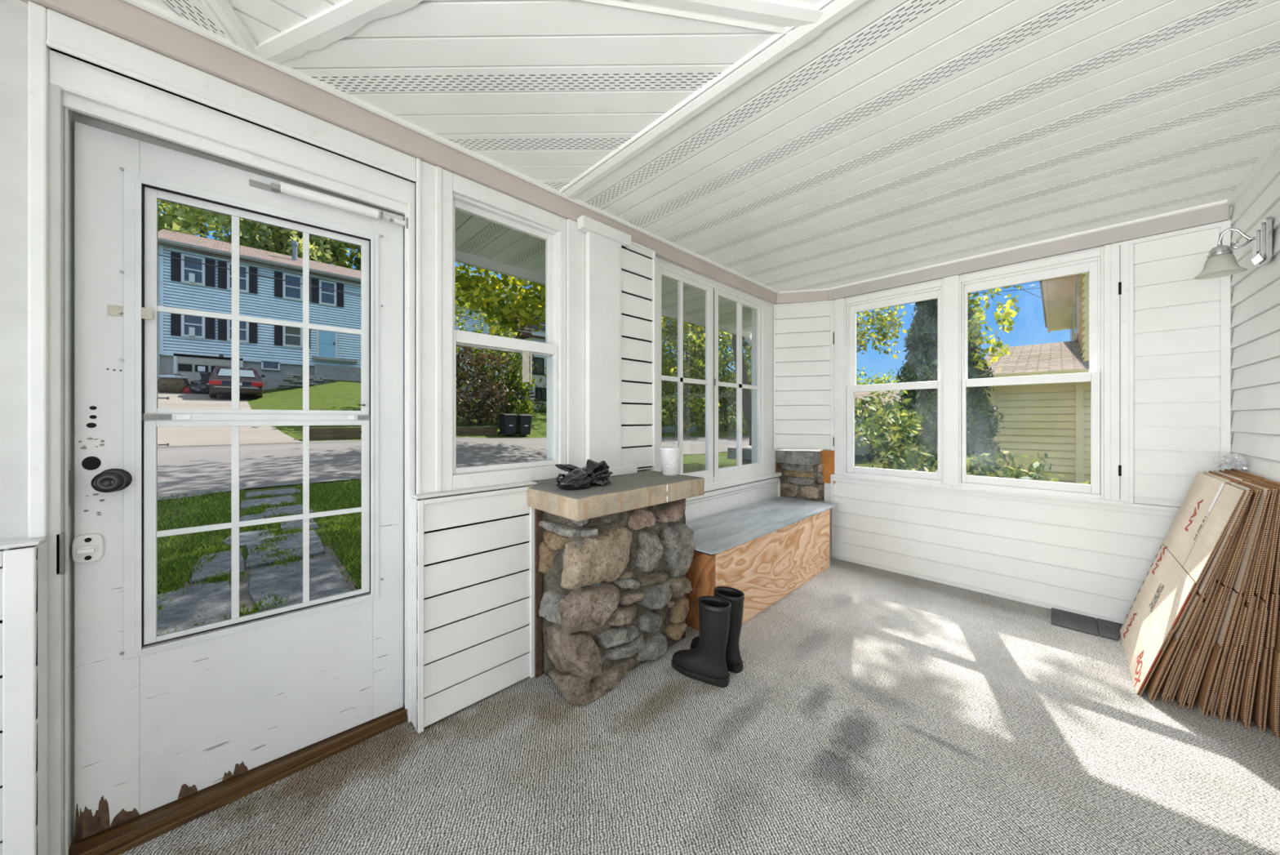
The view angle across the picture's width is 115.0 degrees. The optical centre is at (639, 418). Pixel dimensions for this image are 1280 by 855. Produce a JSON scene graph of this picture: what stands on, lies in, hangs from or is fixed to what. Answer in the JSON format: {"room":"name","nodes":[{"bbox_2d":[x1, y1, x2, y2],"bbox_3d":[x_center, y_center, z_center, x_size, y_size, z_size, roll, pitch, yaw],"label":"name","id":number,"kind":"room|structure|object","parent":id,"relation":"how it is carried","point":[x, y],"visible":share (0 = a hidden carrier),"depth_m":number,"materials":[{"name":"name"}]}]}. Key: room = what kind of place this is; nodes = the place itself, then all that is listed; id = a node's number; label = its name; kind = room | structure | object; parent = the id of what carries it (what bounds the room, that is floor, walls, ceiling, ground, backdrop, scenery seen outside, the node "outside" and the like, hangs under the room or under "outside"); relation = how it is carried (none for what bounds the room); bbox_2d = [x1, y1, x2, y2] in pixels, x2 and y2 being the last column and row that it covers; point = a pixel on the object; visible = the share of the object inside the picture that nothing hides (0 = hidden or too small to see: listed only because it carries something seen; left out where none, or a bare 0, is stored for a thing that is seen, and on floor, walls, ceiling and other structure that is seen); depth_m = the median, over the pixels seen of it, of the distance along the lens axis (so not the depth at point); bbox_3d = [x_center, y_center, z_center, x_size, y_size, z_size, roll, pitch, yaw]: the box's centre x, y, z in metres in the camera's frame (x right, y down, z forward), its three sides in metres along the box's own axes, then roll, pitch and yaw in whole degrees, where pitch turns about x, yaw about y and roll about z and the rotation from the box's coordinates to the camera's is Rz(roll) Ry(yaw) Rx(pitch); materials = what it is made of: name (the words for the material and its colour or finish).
{"room":"sunroom","nodes":[
{"label":"sunroom","id":0,"kind":"room"},
{"bbox_2d":[0,0,780,854],"bbox_3d":[-0.666,0.057,1.970,6.000,2.476,0.231,0,0,-44],"label":"wall","id":1,"kind":"structure","parent":0,"point":[473,549],"depth_m":1.64,"materials":[{"name":"white paint"}]},
{"bbox_2d":[13,0,441,854],"bbox_3d":[-1.286,0.086,1.458,1.027,2.318,0.216,0,0,-44],"label":"door frame","id":2,"kind":"structure","parent":1,"relation":"attached to","point":[80,72],"depth_m":1.16,"materials":[{"name":"white paint"}]},
{"bbox_2d":[71,121,408,842],"bbox_3d":[-1.277,0.177,1.415,0.834,2.040,0.105,0,0,-41],"label":"door","id":3,"kind":"structure","parent":1,"relation":"in","point":[160,720],"depth_m":1.29,"materials":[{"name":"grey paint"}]},
{"bbox_2d":[20,0,777,303],"bbox_3d":[-0.779,-1.138,1.839,5.655,0.126,0.079,0,0,-44],"label":"crown molding","id":4,"kind":"structure","parent":1,"relation":"attached to","point":[123,20],"depth_m":1.45,"materials":[{"name":"grey paint"}]},
{"bbox_2d":[441,168,566,491],"bbox_3d":[-0.666,-0.381,2.011,0.634,1.384,0.132,0,0,-44],"label":"window","id":5,"kind":"structure","parent":1,"relation":"in","point":[460,193],"depth_m":1.95,"materials":[{"name":"white paint"}]},
{"bbox_2d":[454,208,751,337],"bbox_3d":[-1.093,-1.139,2.228,7.690,0.232,0.755,0,0,-44],"label":"roof eave","id":6,"kind":"object","parent":1,"relation":"attached to","point":[479,242],"visible":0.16,"depth_m":2.77,"materials":[{"name":"white"}]},
{"bbox_2d":[648,256,782,491],"bbox_3d":[0.663,-0.264,3.328,1.800,1.618,0.145,0,0,-44],"label":"window","id":7,"kind":"structure","parent":1,"relation":"in","point":[762,466],"depth_m":3.23,"materials":[{"name":"white paint"}]},
{"bbox_2d":[119,556,1279,854],"bbox_3d":[0.260,1.275,1.058,6.050,0.060,2.650,0,0,-44],"label":"floor","id":8,"kind":"structure","parent":0,"point":[869,710],"depth_m":1.48,"materials":[{"name":"grey carpet"}]},
{"bbox_2d":[68,703,407,854],"bbox_3d":[-1.314,1.223,1.444,0.842,0.044,0.158,0,0,-44],"label":"threshold","id":9,"kind":"object","parent":8,"relation":"on","point":[117,839],"visible":0.62,"depth_m":1.32,"materials":[{"name":"wood"}]},
{"bbox_2d":[526,470,704,704],"bbox_3d":[-0.109,0.782,2.139,0.903,0.926,0.513,0,0,-44],"label":"stone pier","id":10,"kind":"object","parent":8,"relation":"on","point":[612,560],"visible":0.92,"depth_m":1.92,"materials":[{"name":"stone"}]},
{"bbox_2d":[555,458,613,489],"bbox_3d":[-0.280,0.261,1.976,0.339,0.118,0.196,0,0,-42],"label":"gloves","id":11,"kind":"object","parent":10,"relation":"on","point":[594,473],"visible":1,"depth_m":1.92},
{"bbox_2d":[566,214,637,475],"bbox_3d":[-0.214,-0.384,2.329,0.452,1.415,0.108,0,0,-44],"label":"post","id":12,"kind":"object","parent":10,"relation":"on","point":[593,256],"visible":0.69,"depth_m":2.25,"materials":[{"name":"white paint"}]},
{"bbox_2d":[659,446,680,475],"bbox_3d":[0.177,0.244,2.374,0.126,0.158,0.126,0,0,-44],"label":"cup","id":13,"kind":"object","parent":10,"relation":"on","point":[669,455],"visible":1,"depth_m":2.33,"materials":[{"name":"white ceramic"}]},
{"bbox_2d":[671,595,731,687],"bbox_3d":[0.294,1.059,1.988,0.308,0.372,0.117,0,0,33],"label":"rubber boot","id":14,"kind":"object","parent":8,"relation":"on","point":[706,663],"visible":1,"depth_m":1.92,"materials":[{"name":"rubber"}]},
{"bbox_2d":[690,586,744,672],"bbox_3d":[0.394,1.059,2.109,0.308,0.372,0.117,0,0,42],"label":"rubber boot","id":15,"kind":"object","parent":8,"relation":"on","point":[735,597],"visible":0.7,"depth_m":2.01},
{"bbox_2d":[684,496,836,631],"bbox_3d":[0.871,0.992,3.076,1.855,0.506,0.536,0,0,-44],"label":"storage bench","id":16,"kind":"object","parent":8,"relation":"on","point":[765,550],"visible":0.69,"depth_m":2.76,"materials":[{"name":"brown wood"}]},
{"bbox_2d":[727,445,824,502],"bbox_3d":[1.381,0.770,4.079,0.428,0.950,0.918,0,0,-44],"label":"pier","id":17,"kind":"object","parent":8,"relation":"on","point":[802,470],"visible":0.39,"depth_m":3.78,"materials":[{"name":"grey stone"}]},
{"bbox_2d":[1050,607,1123,639],"bbox_3d":[2.706,1.238,2.460,0.290,0.009,0.318,0,0,-44],"label":"vent","id":18,"kind":"object","parent":8,"relation":"on","point":[1086,624],"depth_m":2.45,"materials":[{"name":"grey metal"}]},
{"bbox_2d":[1120,471,1246,696],"bbox_3d":[2.612,0.768,2.007,0.779,0.973,0.288,0,0,-44],"label":"cardboard box","id":19,"kind":"object","parent":8,"relation":"on","point":[1210,505],"visible":1,"depth_m":1.93,"materials":[{"name":"cardboard"}]},
{"bbox_2d":[1123,613,1137,638],"bbox_3d":[2.712,1.135,2.257,0.058,0.156,0.045,0,0,-44],"label":"print","id":20,"kind":"object","parent":19,"relation":"attached to","point":[1134,615],"depth_m":2.25},
{"bbox_2d":[1133,649,1143,687],"bbox_3d":[2.351,1.180,1.923,0.200,0.149,0.022,0,0,-35],"label":"print","id":21,"kind":"object","parent":19,"relation":"attached to","point":[1139,662],"depth_m":1.92},
{"bbox_2d":[1149,582,1164,612],"bbox_3d":[2.603,0.898,2.057,0.085,0.144,0.042,0,0,-44],"label":"print","id":22,"kind":"object","parent":19,"relation":"attached to","point":[1160,589],"depth_m":2.05},
{"bbox_2d":[1151,546,1167,573],"bbox_3d":[2.818,0.759,2.212,0.062,0.165,0.048,0,0,-44],"label":"print","id":23,"kind":"object","parent":19,"relation":"attached to","point":[1164,549],"depth_m":2.21},
{"bbox_2d":[1184,499,1203,531],"bbox_3d":[2.729,0.471,2.010,0.062,0.165,0.048,0,0,-44],"label":"print","id":24,"kind":"object","parent":19,"relation":"attached to","point":[1199,503],"depth_m":2.01},
{"bbox_2d":[1193,515,1206,539],"bbox_3d":[2.588,0.506,1.886,0.023,0.118,0.034,0,0,-44],"label":"print","id":25,"kind":"object","parent":19,"relation":"attached to","point":[1204,519],"depth_m":1.88},
{"bbox_2d":[1145,482,1251,702],"bbox_3d":[2.614,0.766,1.977,0.778,0.961,0.255,0,0,-44],"label":"cardboard box","id":26,"kind":"object","parent":8,"relation":"on","point":[1155,682],"visible":0.32,"depth_m":1.74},
{"bbox_2d":[1158,471,1253,702],"bbox_3d":[2.648,0.761,1.978,0.748,0.970,0.229,0,0,-44],"label":"cardboard box","id":27,"kind":"object","parent":8,"relation":"on","point":[1166,687],"visible":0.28,"depth_m":1.75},
{"bbox_2d":[1167,490,1253,702],"bbox_3d":[2.653,0.768,1.962,0.702,0.957,0.218,0,0,-44],"label":"cardboard box","id":28,"kind":"object","parent":8,"relation":"on","point":[1196,636],"visible":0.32,"depth_m":1.74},
{"bbox_2d":[1174,470,1262,707],"bbox_3d":[2.671,0.759,1.955,0.757,0.974,0.203,0,0,-44],"label":"cardboard box","id":29,"kind":"object","parent":8,"relation":"on","point":[1186,682],"visible":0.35,"depth_m":1.71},
{"bbox_2d":[1185,488,1262,708],"bbox_3d":[2.667,0.762,1.929,0.688,0.967,0.188,0,0,-44],"label":"cardboard box","id":30,"kind":"object","parent":8,"relation":"on","point":[1193,690],"visible":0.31,"depth_m":1.71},
{"bbox_2d":[1195,470,1271,716],"bbox_3d":[2.691,0.757,1.924,0.802,0.977,0.163,0,0,-44],"label":"cardboard box","id":31,"kind":"object","parent":8,"relation":"on","point":[1206,691],"visible":0.3,"depth_m":1.68,"materials":[{"name":"cardboard"}]},
{"bbox_2d":[1208,497,1269,716],"bbox_3d":[2.698,0.765,1.910,0.731,0.962,0.148,0,0,-44],"label":"cardboard box","id":32,"kind":"object","parent":8,"relation":"on","point":[1213,707],"visible":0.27,"depth_m":1.68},
{"bbox_2d":[1216,469,1277,720],"bbox_3d":[2.715,0.756,1.906,0.772,0.979,0.135,0,0,-44],"label":"cardboard box","id":33,"kind":"object","parent":8,"relation":"on","point":[1221,711],"visible":0.3,"depth_m":1.65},
{"bbox_2d":[1224,468,1279,728],"bbox_3d":[2.741,0.752,1.880,0.770,0.986,0.093,0,0,-44],"label":"cardboard box","id":34,"kind":"object","parent":8,"relation":"on","point":[1246,704],"visible":0.32,"depth_m":1.63,"materials":[{"name":"cardboard"}]},
{"bbox_2d":[1226,488,1278,722],"bbox_3d":[2.715,0.760,1.879,0.709,0.971,0.114,0,0,-44],"label":"cardboard box","id":35,"kind":"object","parent":8,"relation":"on","point":[1236,693],"visible":0.24,"depth_m":1.65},
{"bbox_2d":[1230,468,1279,737],"bbox_3d":[2.775,0.749,1.851,0.784,0.990,0.044,0,0,-44],"label":"cardboard box","id":36,"kind":"object","parent":8,"relation":"on","point":[1273,717],"visible":0.2,"depth_m":1.61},
{"bbox_2d":[1213,453,1248,469],"bbox_3d":[3.004,0.212,2.075,0.071,0.080,0.157,0,0,26],"label":"plastic wrap","id":37,"kind":"object","parent":36,"relation":"on","point":[1231,460],"visible":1,"depth_m":2.05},
{"bbox_2d":[1251,480,1279,732],"bbox_3d":[2.757,0.756,1.863,0.751,0.977,0.066,0,0,-44],"label":"cardboard box","id":38,"kind":"object","parent":8,"relation":"on","point":[1259,713],"visible":0.25,"depth_m":1.62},
{"bbox_2d":[122,0,1279,293],"bbox_3d":[0.214,-1.222,1.040,6.160,0.119,2.790,0,0,-44],"label":"ceiling","id":39,"kind":"structure","parent":0,"point":[780,146],"depth_m":1.52,"materials":[{"name":"wood"}]},
{"bbox_2d":[773,300,834,450],"bbox_3d":[1.512,-0.395,3.780,0.523,1.356,0.066,0,0,16],"label":"wall","id":40,"kind":"structure","parent":0,"point":[804,331],"depth_m":3.76,"materials":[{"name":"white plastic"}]},
{"bbox_2d":[774,206,1235,623],"bbox_3d":[2.303,0.057,3.053,0.360,2.476,2.650,0,0,-44],"label":"wall","id":41,"kind":"structure","parent":0,"point":[1093,559],"depth_m":2.48,"materials":[{"name":"white paint"}]},
{"bbox_2d":[773,290,828,304],"bbox_3d":[1.490,-1.138,3.791,0.594,0.126,0.107,0,0,13],"label":"beam","id":42,"kind":"structure","parent":41,"relation":"attached to","point":[820,295],"depth_m":3.74,"materials":[{"name":"grey paint"}]},
{"bbox_2d":[831,240,1128,504],"bbox_3d":[2.379,-0.278,3.106,0.155,1.590,1.720,0,0,-44],"label":"window","id":43,"kind":"structure","parent":41,"relation":"in","point":[1091,261],"depth_m":2.66,"materials":[{"name":"white paint"}]},
{"bbox_2d":[844,279,943,484],"bbox_3d":[2.106,-0.280,3.400,0.135,1.560,0.714,0,0,-44],"label":"window","id":44,"kind":"structure","parent":43,"relation":"in","point":[932,290],"depth_m":3.38,"materials":[{"name":"white paint"}]},
{"bbox_2d":[828,203,1229,300],"bbox_3d":[2.473,-1.138,2.978,0.100,0.126,2.095,0,0,-44],"label":"crown molding","id":45,"kind":"structure","parent":41,"relation":"attached to","point":[1218,213],"depth_m":2.68,"materials":[{"name":"paint"}]},
{"bbox_2d":[1226,131,1279,482],"bbox_3d":[1.093,0.055,0.126,5.940,2.480,0.072,0,0,-44],"label":"wall","id":46,"kind":"structure","parent":0,"point":[1255,292],"depth_m":1.92,"materials":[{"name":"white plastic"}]},
{"bbox_2d":[1194,216,1272,279],"bbox_3d":[2.707,-0.776,1.873,0.143,0.208,0.194,0,0,-44],"label":"wall lamp","id":47,"kind":"object","parent":46,"relation":"attached to","point":[1221,261],"visible":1,"depth_m":1.85,"materials":[{"name":"silver metal"}]},
{"label":"outside","id":48,"kind":"structure","parent":0,"visible":0},
{"bbox_2d":[157,390,302,446],"bbox_3d":[-18.433,-0.363,14.845,8.370,2.149,14.800,0,0,-44],"label":"driveway","id":49,"kind":"structure","parent":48,"point":[180,435],"depth_m":13.07,"materials":[{"name":"concrete"}]},
{"bbox_2d":[158,373,189,392],"bbox_3d":[-22.355,-1.732,19.517,1.127,0.967,1.144,0,0,-16],"label":"heap","id":50,"kind":"object","parent":49,"relation":"on","point":[165,384],"visible":0.6,"depth_m":19.21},
{"bbox_2d":[158,374,189,379],"bbox_3d":[-22.293,-2.015,19.467,1.025,0.173,0.902,0,0,-44],"label":"tarpaulin","id":51,"kind":"object","parent":50,"relation":"on","point":[160,375],"visible":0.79,"depth_m":19.18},
{"bbox_2d":[186,379,209,394],"bbox_3d":[-21.495,-1.586,20.083,1.252,0.724,0.948,0,0,-44],"label":"trash bag","id":52,"kind":"object","parent":49,"relation":"on","point":[195,386],"visible":0.43,"depth_m":19.73,"materials":[{"name":"black plastic"}]},
{"bbox_2d":[207,365,265,397],"bbox_3d":[-19.772,-1.757,20.019,2.040,1.584,4.579,0,0,-45],"label":"parked car","id":53,"kind":"object","parent":49,"relation":"on","point":[251,382],"visible":0.96,"depth_m":18.71,"materials":[{"name":"red paint"}]},
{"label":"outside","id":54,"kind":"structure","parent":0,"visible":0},
{"bbox_2d":[157,379,976,593],"bbox_3d":[0.418,-1.833,35.353,110.000,9.844,110.000,0,0,-44],"label":"lawn","id":55,"kind":"structure","parent":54,"point":[337,394],"depth_m":16.80,"materials":[{"name":"green plant"}]},
{"bbox_2d":[158,199,226,238],"bbox_3d":[-31.676,-11.595,23.791,11.444,19.028,11.801,0,0,-12],"label":"tree","id":56,"kind":"object","parent":55,"relation":"on","point":[195,229],"visible":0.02,"depth_m":26.89,"materials":[{"name":"green plant"}]},
{"bbox_2d":[200,372,211,390],"bbox_3d":[-21.280,-1.744,20.186,0.665,1.061,0.817,0,0,-44],"label":"bin","id":57,"kind":"object","parent":55,"relation":"on","point":[205,377],"visible":0.38,"depth_m":19.84,"materials":[{"name":"grey plastic"}]},
{"bbox_2d":[158,200,301,257],"bbox_3d":[-29.866,-12.317,28.448,12.063,19.963,11.403,0,0,-27],"label":"tree","id":58,"kind":"object","parent":55,"relation":"on","point":[274,240],"visible":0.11,"depth_m":26.50,"materials":[{"name":"green plant"}]},
{"bbox_2d":[157,478,360,613],"bbox_3d":[-4.002,1.257,4.479,4.928,0.172,7.658,0,0,-44],"label":"grass","id":59,"kind":"structure","parent":55,"relation":"on","point":[353,560],"depth_m":4.78,"materials":[{"name":"plant"}]},
{"bbox_2d":[211,213,352,266],"bbox_3d":[-26.374,-11.176,29.786,7.266,16.983,7.037,0,0,-3],"label":"tree","id":60,"kind":"object","parent":55,"relation":"on","point":[317,248],"visible":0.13,"depth_m":28.67,"materials":[{"name":"green plant"}]},
{"bbox_2d":[276,373,334,388],"bbox_3d":[-18.215,-2.070,23.368,3.892,0.755,0.688,0,0,-44],"label":"stone stack","id":61,"kind":"object","parent":55,"relation":"on","point":[291,379],"visible":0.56,"depth_m":22.48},
{"bbox_2d":[158,228,487,404],"bbox_3d":[-20.595,-5.705,29.102,17.600,10.900,9.580,0,0,-44],"label":"house","id":62,"kind":"structure","parent":55,"relation":"on","point":[189,345],"depth_m":22.66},
{"bbox_2d":[170,313,181,336],"bbox_3d":[-23.316,-4.855,20.489,0.330,1.320,0.092,0,0,-44],"label":"shutter","id":63,"kind":"object","parent":62,"relation":"hanging from","point":[175,318],"depth_m":20.46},
{"bbox_2d":[170,251,181,281],"bbox_3d":[-23.316,-7.645,20.489,0.330,1.420,0.092,0,0,-44],"label":"shutter","id":64,"kind":"object","parent":62,"relation":"hanging from","point":[175,264],"depth_m":20.47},
{"bbox_2d":[205,316,215,339],"bbox_3d":[-22.465,-4.855,21.320,0.350,1.320,0.092,0,0,-44],"label":"shutter","id":65,"kind":"object","parent":62,"relation":"hanging from","point":[210,322],"depth_m":21.31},
{"bbox_2d":[205,257,215,287],"bbox_3d":[-22.465,-7.645,21.320,0.350,1.420,0.092,0,0,-44],"label":"shutter","id":66,"kind":"object","parent":62,"relation":"hanging from","point":[210,270],"depth_m":21.31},
{"bbox_2d":[217,318,226,340],"bbox_3d":[-22.150,-4.855,21.628,0.330,1.320,0.092,0,0,-44],"label":"shutter","id":67,"kind":"object","parent":62,"relation":"hanging from","point":[222,323],"depth_m":21.60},
{"bbox_2d":[217,260,226,288],"bbox_3d":[-22.150,-7.645,21.628,0.330,1.420,0.092,0,0,-44],"label":"shutter","id":68,"kind":"object","parent":62,"relation":"hanging from","point":[222,273],"depth_m":21.61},
{"bbox_2d":[248,321,257,342],"bbox_3d":[-21.299,-4.855,22.459,0.330,1.320,0.092,0,0,-44],"label":"shutter","id":69,"kind":"object","parent":62,"relation":"hanging from","point":[252,326],"depth_m":22.42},
{"bbox_2d":[248,266,257,293],"bbox_3d":[-21.299,-7.645,22.459,0.330,1.420,0.092,0,0,-44],"label":"shutter","id":70,"kind":"object","parent":62,"relation":"hanging from","point":[253,269],"depth_m":22.43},
{"bbox_2d":[274,324,282,345],"bbox_3d":[-20.555,-4.855,23.186,0.350,1.320,0.092,0,0,-44],"label":"shutter","id":71,"kind":"object","parent":62,"relation":"hanging from","point":[277,329],"depth_m":23.15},
{"bbox_2d":[274,271,282,297],"bbox_3d":[-20.555,-7.645,23.186,0.350,1.420,0.092,0,0,-44],"label":"shutter","id":72,"kind":"object","parent":62,"relation":"hanging from","point":[277,274],"depth_m":23.16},
{"bbox_2d":[311,278,319,303],"bbox_3d":[-19.381,-7.645,24.332,0.350,1.420,0.092,0,0,-44],"label":"shutter","id":73,"kind":"object","parent":62,"relation":"hanging from","point":[314,282],"depth_m":24.31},
{"bbox_2d":[336,282,343,306],"bbox_3d":[-18.516,-7.645,25.177,0.350,1.420,0.092,0,0,-44],"label":"shutter","id":74,"kind":"object","parent":62,"relation":"hanging from","point":[340,286],"depth_m":25.15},
{"bbox_2d":[299,234,360,271],"bbox_3d":[-24.654,-11.895,33.274,5.163,17.180,5.698,0,0,32],"label":"tree","id":75,"kind":"object","parent":55,"relation":"on","point":[343,260],"visible":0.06,"depth_m":32.33,"materials":[{"name":"green plant"}]},
{"bbox_2d":[309,426,360,439],"bbox_3d":[-9.308,0.515,14.483,4.080,0.460,0.230,0,0,-44],"label":"edging","id":76,"kind":"object","parent":55,"relation":"on","point":[344,433],"visible":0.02,"depth_m":13.54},
{"bbox_2d":[454,311,479,380],"bbox_3d":[-10.015,-2.611,19.044,4.774,5.786,3.804,0,0,-44],"label":"shrub","id":77,"kind":"object","parent":55,"relation":"on","point":[459,325],"visible":0.02,"depth_m":19.38,"materials":[{"name":"green plant"}]},
{"bbox_2d":[456,426,497,435],"bbox_3d":[-7.156,0.580,17.074,2.420,0.530,0.230,0,0,-44],"label":"edging","id":78,"kind":"object","parent":55,"relation":"on","point":[460,430],"visible":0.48,"depth_m":17.20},
{"bbox_2d":[456,345,515,426],"bbox_3d":[-7.691,-1.487,18.443,4.419,4.576,3.599,0,0,-44],"label":"shrub","id":79,"kind":"object","parent":55,"relation":"on","point":[481,415],"visible":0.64,"depth_m":18.10,"materials":[{"name":"green plant"}]},
{"bbox_2d":[454,262,531,415],"bbox_3d":[-9.271,-4.317,20.836,5.939,8.773,5.784,0,0,16],"label":"shrub","id":80,"kind":"object","parent":55,"relation":"on","point":[467,304],"visible":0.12,"depth_m":20.77,"materials":[{"name":"green plant"}]},
{"bbox_2d":[474,324,535,425],"bbox_3d":[-6.780,-2.182,20.736,3.112,5.678,2.819,0,0,-44],"label":"shrub","id":81,"kind":"object","parent":55,"relation":"on","point":[518,356],"visible":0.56,"depth_m":20.57,"materials":[{"name":"green plant"}]},
{"bbox_2d":[497,413,518,435],"bbox_3d":[-5.860,0.249,18.051,0.616,0.983,0.757,0,0,-44],"label":"bin","id":82,"kind":"object","parent":55,"relation":"on","point":[507,421],"visible":0.96,"depth_m":17.84,"materials":[{"name":"grey plastic"}]},
{"bbox_2d":[486,285,546,409],"bbox_3d":[-8.999,-4.755,36.336,12.100,10.000,11.435,0,0,-44],"label":"house","id":83,"kind":"structure","parent":55,"relation":"on","point":[540,393],"depth_m":31.30,"materials":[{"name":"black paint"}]},
{"bbox_2d":[501,366,536,417],"bbox_3d":[-6.595,-1.150,21.848,1.912,3.450,2.102,0,0,13],"label":"shrub","id":84,"kind":"object","parent":55,"relation":"on","point":[527,403],"visible":0.34,"depth_m":21.65,"materials":[{"name":"green plant"}]},
{"bbox_2d":[513,413,533,435],"bbox_3d":[-5.338,0.268,18.561,0.616,0.983,0.757,0,0,-44],"label":"bin","id":85,"kind":"object","parent":55,"relation":"on","point":[523,424],"visible":0.81,"depth_m":18.33,"materials":[{"name":"grey plastic"}]},
{"bbox_2d":[522,399,546,413],"bbox_3d":[-7.468,-0.828,28.380,2.204,1.170,1.058,0,0,-44],"label":"shrub","id":86,"kind":"object","parent":55,"relation":"on","point":[535,401],"visible":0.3,"depth_m":28.71,"materials":[{"name":"green plant"}]},
{"bbox_2d":[454,263,732,338],"bbox_3d":[-1.326,-4.794,13.576,12.972,12.934,15.359,0,0,34],"label":"maple tree","id":87,"kind":"object","parent":55,"relation":"on","point":[526,305],"visible":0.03,"depth_m":10.11,"materials":[{"name":"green plant"}]},
{"bbox_2d":[532,315,674,391],"bbox_3d":[-2.440,-7.472,33.948,10.660,15.978,12.380,0,0,16],"label":"tree","id":88,"kind":"object","parent":55,"relation":"on","point":[534,369],"visible":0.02,"depth_m":30.75,"materials":[{"name":"green plant"}]},
{"bbox_2d":[661,316,719,432],"bbox_3d":[1.071,-3.965,26.888,8.843,10.282,6.993,0,0,-27],"label":"tree","id":89,"kind":"object","parent":55,"relation":"on","point":[669,385],"visible":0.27,"depth_m":25.96,"materials":[{"name":"green plant"}]},
{"bbox_2d":[661,316,728,413],"bbox_3d":[3.816,-8.225,44.078,16.211,16.338,13.632,0,0,-21],"label":"tree","id":90,"kind":"object","parent":55,"relation":"on","point":[664,317],"visible":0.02,"depth_m":43.71,"materials":[{"name":"green plant"}]},
{"bbox_2d":[661,315,736,429],"bbox_3d":[3.468,-4.842,30.621,10.839,11.948,7.399,0,0,-44],"label":"tree","id":91,"kind":"object","parent":55,"relation":"on","point":[722,337],"visible":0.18,"depth_m":29.50,"materials":[{"name":"green plant"}]},
{"bbox_2d":[683,324,751,433],"bbox_3d":[6.905,-4.361,34.214,9.850,11.439,8.266,0,0,-14],"label":"tree","id":92,"kind":"object","parent":55,"relation":"on","point":[732,423],"visible":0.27,"depth_m":32.31,"materials":[{"name":"green plant"}]},
{"bbox_2d":[718,333,751,429],"bbox_3d":[11.413,-5.206,39.881,10.432,13.521,10.755,0,0,5],"label":"tree","id":93,"kind":"object","parent":55,"relation":"on","point":[728,344],"visible":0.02,"depth_m":39.92,"materials":[{"name":"green plant"}]},
{"bbox_2d":[676,284,1035,445],"bbox_3d":[2.776,-3.229,9.656,7.340,9.616,7.949,0,0,23],"label":"maple tree","id":94,"kind":"object","parent":55,"relation":"on","point":[975,325],"visible":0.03,"depth_m":6.61,"materials":[{"name":"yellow plant"}]},
{"bbox_2d":[854,418,890,460],"bbox_3d":[6.147,0.655,13.630,4.575,1.420,2.040,0,0,-24],"label":"parked car","id":95,"kind":"object","parent":55,"relation":"on","point":[860,451],"visible":0.06,"depth_m":13.26,"materials":[{"name":"silver metal"}]},
{"bbox_2d":[856,368,924,385],"bbox_3d":[33.146,-1.814,53.828,17.508,10.301,14.480,0,0,-44],"label":"tree","id":96,"kind":"object","parent":55,"relation":"on","point":[886,378],"visible":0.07,"depth_m":53.80,"materials":[{"name":"green plant"}]},
{"bbox_2d":[854,377,937,472],"bbox_3d":[2.679,0.437,5.107,1.908,1.875,2.121,0,0,25],"label":"bush","id":97,"kind":"object","parent":55,"relation":"on","point":[900,459],"visible":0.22,"depth_m":4.63,"materials":[{"name":"green plant"}]},
{"bbox_2d":[854,390,937,441],"bbox_3d":[15.069,0.245,27.507,9.000,4.400,8.500,0,0,-44],"label":"house","id":98,"kind":"structure","parent":55,"relation":"on","point":[857,394],"depth_m":24.64,"materials":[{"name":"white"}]},
{"bbox_2d":[882,293,1011,476],"bbox_3d":[4.277,-0.554,5.793,1.649,3.898,1.626,0,0,-12],"label":"arborvitae","id":99,"kind":"object","parent":55,"relation":"on","point":[922,335],"visible":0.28,"depth_m":5.53,"materials":[{"name":"green plant"}]},
{"bbox_2d":[933,450,1088,484],"bbox_3d":[3.388,0.835,3.889,1.324,1.078,1.171,0,0,27],"label":"rhododendron","id":100,"kind":"object","parent":55,"relation":"on","point":[1011,471],"visible":0.07,"depth_m":3.82,"materials":[{"name":"green plant"}]},
{"bbox_2d":[982,271,1090,484],"bbox_3d":[13.642,-2.205,7.550,10.930,7.900,10.540,0,0,-44],"label":"house","id":101,"kind":"structure","parent":55,"relation":"on","point":[1054,419],"depth_m":7.22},
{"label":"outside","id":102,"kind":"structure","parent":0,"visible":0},
{"bbox_2d":[157,488,359,635],"bbox_3d":[-4.118,1.299,4.295,1.377,0.131,7.500,0,0,-44],"label":"path","id":103,"kind":"structure","parent":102,"point":[208,601],"depth_m":3.21,"materials":[{"name":"stone"}]},
{"bbox_2d":[160,493,318,632],"bbox_3d":[-3.987,1.259,4.322,0.940,0.132,6.313,0,0,-38],"label":"weeds","id":104,"kind":"object","parent":103,"relation":"on","point":[219,578],"visible":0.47,"depth_m":3.87,"materials":[{"name":"green plant"}]},
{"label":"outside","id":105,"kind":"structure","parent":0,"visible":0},
{"bbox_2d":[158,243,728,360],"bbox_3d":[-7.724,-4.830,16.496,40.001,0.980,0.029,0,0,-44],"label":"power cable","id":106,"kind":"object","parent":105,"point":[158,243],"visible":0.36,"depth_m":12.77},
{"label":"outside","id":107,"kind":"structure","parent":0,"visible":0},
{"bbox_2d":[158,253,728,364],"bbox_3d":[-7.724,-4.530,16.496,40.001,0.980,0.029,0,0,-44],"label":"power cable","id":108,"kind":"object","parent":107,"point":[158,254],"visible":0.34,"depth_m":12.82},
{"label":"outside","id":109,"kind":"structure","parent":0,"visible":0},
{"bbox_2d":[157,435,749,499],"bbox_3d":[8.784,1.861,26.786,110.000,2.363,7.104,0,0,-44],"label":"road","id":110,"kind":"structure","parent":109,"point":[188,469],"depth_m":9.85,"materials":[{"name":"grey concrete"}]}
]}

